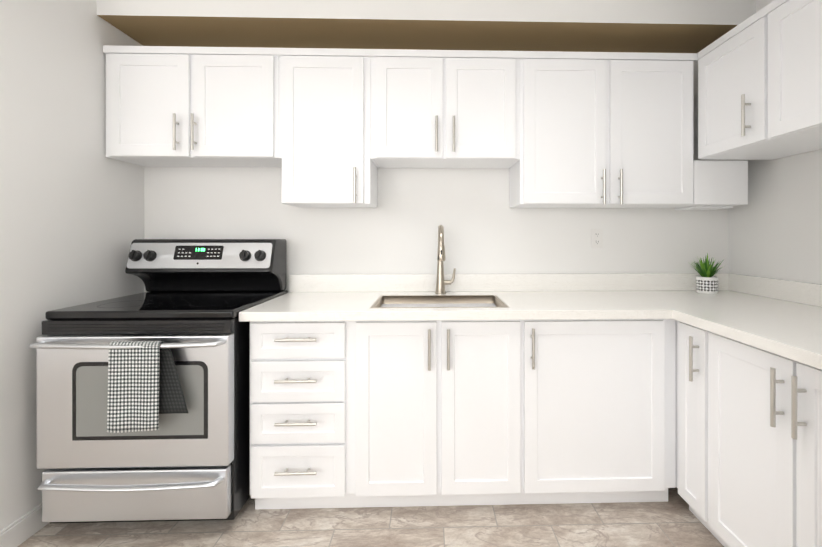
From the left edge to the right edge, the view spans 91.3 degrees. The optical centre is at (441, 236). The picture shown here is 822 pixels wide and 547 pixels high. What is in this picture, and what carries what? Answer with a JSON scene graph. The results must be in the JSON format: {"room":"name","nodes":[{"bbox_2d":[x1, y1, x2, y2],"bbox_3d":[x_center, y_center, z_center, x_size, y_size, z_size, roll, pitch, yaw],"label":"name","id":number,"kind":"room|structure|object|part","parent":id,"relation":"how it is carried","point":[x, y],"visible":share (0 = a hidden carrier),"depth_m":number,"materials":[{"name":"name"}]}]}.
{"room":"kitchen","nodes":[
{"label":"kitchen","id":0,"kind":"room"},
{"bbox_2d":[0,0,143,530],"bbox_3d":[-2.851,-0.070,1.936,2.293,2.600,0.884,0,0,-2],"label":"wall","id":1,"kind":"structure","parent":0,"point":[71,211],"depth_m":1.73,"materials":[{"name":"paint"}]},
{"bbox_2d":[0,503,48,546],"bbox_3d":[-2.426,1.178,1.893,3.140,0.104,0.796,0,0,-2],"label":"baseboard","id":2,"kind":"structure","parent":1,"relation":"attached to","point":[22,529],"depth_m":1.61,"materials":[{"name":"white paint"}]},
{"bbox_2d":[18,487,723,546],"bbox_3d":[0.083,1.257,-0.838,8.000,0.050,6.600,0,0,-2],"label":"floor","id":3,"kind":"structure","parent":0,"point":[673,521],"depth_m":1.69,"materials":[{"name":"tile"}]},
{"bbox_2d":[29,239,287,523],"bbox_3d":[-1.252,0.622,1.911,0.760,1.217,0.766,0,0,-2],"label":"stove","id":4,"kind":"object","parent":3,"relation":"on","point":[143,407],"visible":0.98,"depth_m":1.62,"materials":[{"name":"silver metal"}]},
{"bbox_3d":[-1.243,0.424,1.577,0.744,0.022,0.083,0,0,-2],"label":"door handle","id":5,"kind":"part","parent":4,"relation":"part of","materials":[{"name":"silver metal"}]},
{"bbox_3d":[-1.243,0.987,1.594,0.718,0.020,0.072,0,0,-2],"label":"drawer handle","id":6,"kind":"part","parent":4,"relation":"part of","materials":[{"name":"silver metal"}]},
{"bbox_3d":[-1.245,0.666,1.638,0.760,0.529,0.051,0,0,-2],"label":"door","id":7,"kind":"part","parent":4,"relation":"part of","materials":[{"name":"silver metal"}]},
{"bbox_3d":[-1.245,1.050,1.643,0.736,0.205,0.041,0,0,-2],"label":"drawer","id":8,"kind":"part","parent":4,"relation":"part of","materials":[{"name":"silver metal"}]},
{"bbox_3d":[-1.245,0.370,1.647,0.756,0.056,0.033,0,0,-2],"label":"vent trim","id":9,"kind":"part","parent":4,"relation":"part of","materials":[{"name":"black metal"}]},
{"bbox_2d":[107,341,187,432],"bbox_3d":[-1.138,0.577,1.554,0.280,0.344,0.046,0,0,-2],"label":"towel","id":10,"kind":"object","parent":4,"relation":"hanging from","point":[144,384],"depth_m":1.54,"materials":[{"name":"fabric"}]},
{"bbox_2d":[45,290,287,319],"bbox_3d":[-1.254,0.323,1.971,0.760,0.036,0.646,0,0,-2],"label":"cooktop","id":11,"kind":"object","parent":4,"relation":"in","point":[151,304],"depth_m":1.75,"materials":[{"name":"black glass"}]},
{"bbox_3d":[-1.264,0.097,2.070,0.693,0.061,0.048,0,0,-2],"label":"knob","id":12,"kind":"part","parent":4,"relation":"part of","materials":[{"name":"black plastic"}]},
{"bbox_3d":[-1.258,0.098,2.088,0.728,0.131,0.042,0,0,-2],"label":"console panel","id":13,"kind":"part","parent":4,"relation":"part of","materials":[{"name":"silver metal"}]},
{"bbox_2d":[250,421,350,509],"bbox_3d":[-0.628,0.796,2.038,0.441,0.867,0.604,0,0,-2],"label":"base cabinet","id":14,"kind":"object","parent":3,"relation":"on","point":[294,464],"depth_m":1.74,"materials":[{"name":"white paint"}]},
{"bbox_2d":[351,417,526,507],"bbox_3d":[-0.030,0.796,2.055,0.755,0.867,0.604,0,0,-2],"label":"base cabinet","id":15,"kind":"object","parent":3,"relation":"on","point":[394,463],"depth_m":1.76,"materials":[{"name":"white paint"}]},
{"bbox_2d":[527,417,674,503],"bbox_3d":[0.696,0.796,2.076,0.697,0.867,0.604,0,0,-2],"label":"base cabinet","id":16,"kind":"object","parent":3,"relation":"on","point":[570,459],"depth_m":1.78,"materials":[{"name":"white paint"}]},
{"bbox_2d":[675,417,698,519],"bbox_3d":[1.394,0.796,1.683,0.706,0.867,0.183,0,0,-2],"label":"base cabinet","id":17,"kind":"object","parent":3,"relation":"on","point":[686,428],"depth_m":1.71,"materials":[{"name":"white paint"}]},
{"bbox_2d":[699,413,821,546],"bbox_3d":[1.407,0.796,1.217,0.706,0.867,0.750,0,0,-2],"label":"base cabinet","id":18,"kind":"object","parent":3,"relation":"on","point":[760,478],"depth_m":1.32,"materials":[{"name":"white paint"}]},
{"bbox_2d":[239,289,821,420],"bbox_3d":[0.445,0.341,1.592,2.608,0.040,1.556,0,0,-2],"label":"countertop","id":19,"kind":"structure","parent":18,"relation":"on","point":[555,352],"depth_m":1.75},
{"bbox_2d":[367,293,510,308],"bbox_3d":[-0.014,0.417,1.994,0.628,0.198,0.378,0,0,-2],"label":"sink","id":20,"kind":"object","parent":19,"relation":"in","point":[385,300],"depth_m":2.17,"materials":[{"name":"silver metal"}]},
{"bbox_2d":[435,225,454,296],"bbox_3d":[0.022,0.127,2.176,0.116,0.384,0.233,0,0,-2],"label":"faucet","id":21,"kind":"object","parent":19,"relation":"on","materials":[{"name":"silver metal"}]},
{"bbox_2d":[690,253,721,293],"bbox_3d":[1.506,0.204,2.278,0.219,0.230,0.187,0,0,-2],"label":"potted plant","id":22,"kind":"object","parent":19,"relation":"on","point":[706,281],"visible":1,"depth_m":2.25,"materials":[{"name":"ceramic"}]},
{"bbox_2d":[97,0,755,52],"bbox_3d":[0.011,-1.233,2.194,3.445,0.274,0.330,0,0,-2],"label":"soffit","id":23,"kind":"structure","parent":0,"point":[668,26],"depth_m":2.07,"materials":[{"name":"paint"}]},
{"bbox_2d":[144,61,728,292],"bbox_3d":[0.005,-0.070,2.410,3.645,2.600,0.100,0,0,-2],"label":"wall","id":24,"kind":"structure","parent":0,"point":[487,230],"depth_m":2.36,"materials":[{"name":"paint"}]},
{"bbox_2d":[103,45,282,166],"bbox_3d":[-1.264,-0.682,2.169,0.880,0.557,0.304,0,0,-2],"label":"upper cabinet","id":25,"kind":"object","parent":24,"relation":"attached to","point":[167,106],"depth_m":2.02,"materials":[{"name":"white paint"}]},
{"bbox_2d":[271,48,378,207],"bbox_3d":[-0.599,-0.565,2.188,0.480,0.790,0.304,0,0,-2],"label":"upper cabinet","id":26,"kind":"object","parent":24,"relation":"attached to","point":[329,127],"depth_m":2.04,"materials":[{"name":"white paint"}]},
{"bbox_2d":[375,49,522,167],"bbox_3d":[0.015,-0.682,2.205,0.776,0.557,0.304,0,0,-2],"label":"upper cabinet","id":27,"kind":"object","parent":24,"relation":"attached to","point":[434,108],"depth_m":2.06,"materials":[{"name":"white paint"}]},
{"bbox_2d":[289,273,726,292],"bbox_3d":[0.423,0.269,2.360,2.608,0.101,0.020,0,0,-2],"label":"backsplash","id":28,"kind":"structure","parent":24,"relation":"attached to","point":[298,283],"depth_m":2.34,"materials":[{"name":"white stone"}]},
{"bbox_2d":[591,229,602,247],"bbox_3d":[0.922,0.009,2.381,0.069,0.112,0.008,0,0,-2],"label":"electrical outlet plate","id":29,"kind":"object","parent":24,"relation":"attached to","point":[596,238],"visible":1,"depth_m":2.38,"materials":[{"name":"white plastic"}]},
{"bbox_2d":[509,51,698,207],"bbox_3d":[0.849,-0.565,2.229,0.931,0.790,0.304,0,0,-2],"label":"upper cabinet","id":30,"kind":"object","parent":24,"relation":"attached to","point":[601,129],"depth_m":2.08,"materials":[{"name":"white paint"}]},
{"bbox_2d":[674,164,747,209],"bbox_3d":[1.460,-0.286,2.250,0.289,0.231,0.298,0,0,-2],"label":"upper cabinet","id":31,"kind":"object","parent":24,"relation":"attached to","point":[720,185],"depth_m":2.10,"materials":[{"name":"white paint"}]},
{"bbox_2d":[756,0,773,11],"bbox_3d":[1.700,-1.166,1.462,0.112,0.407,1.231,0,0,-2],"label":"soffit","id":32,"kind":"structure","parent":0,"point":[760,4],"depth_m":2.04,"materials":[{"name":"paint"}]},
{"bbox_2d":[729,149,821,283],"bbox_3d":[1.801,-0.070,1.631,0.100,2.600,1.561,0,0,-2],"label":"wall","id":33,"kind":"structure","parent":0,"point":[775,227],"depth_m":2.05,"materials":[{"name":"paint"}]},
{"bbox_2d":[695,11,821,163],"bbox_3d":[1.538,-0.681,1.881,0.406,0.557,0.432,0,0,-2],"label":"upper cabinet","id":34,"kind":"object","parent":33,"relation":"attached to","point":[728,67],"depth_m":1.88,"materials":[{"name":"white paint"}]},
{"bbox_2d":[727,273,821,304],"bbox_3d":[1.739,0.269,1.619,0.020,0.101,1.535,0,0,-2],"label":"backsplash","id":35,"kind":"structure","parent":33,"relation":"attached to","point":[805,293],"depth_m":2.05,"materials":[{"name":"white stone"}]},
{"bbox_2d":[759,0,821,143],"bbox_3d":[1.556,-0.681,1.255,0.406,0.557,0.820,0,0,-2],"label":"upper cabinet","id":36,"kind":"object","parent":33,"relation":"attached to","point":[790,31],"depth_m":1.56,"materials":[{"name":"white paint"}]}
]}

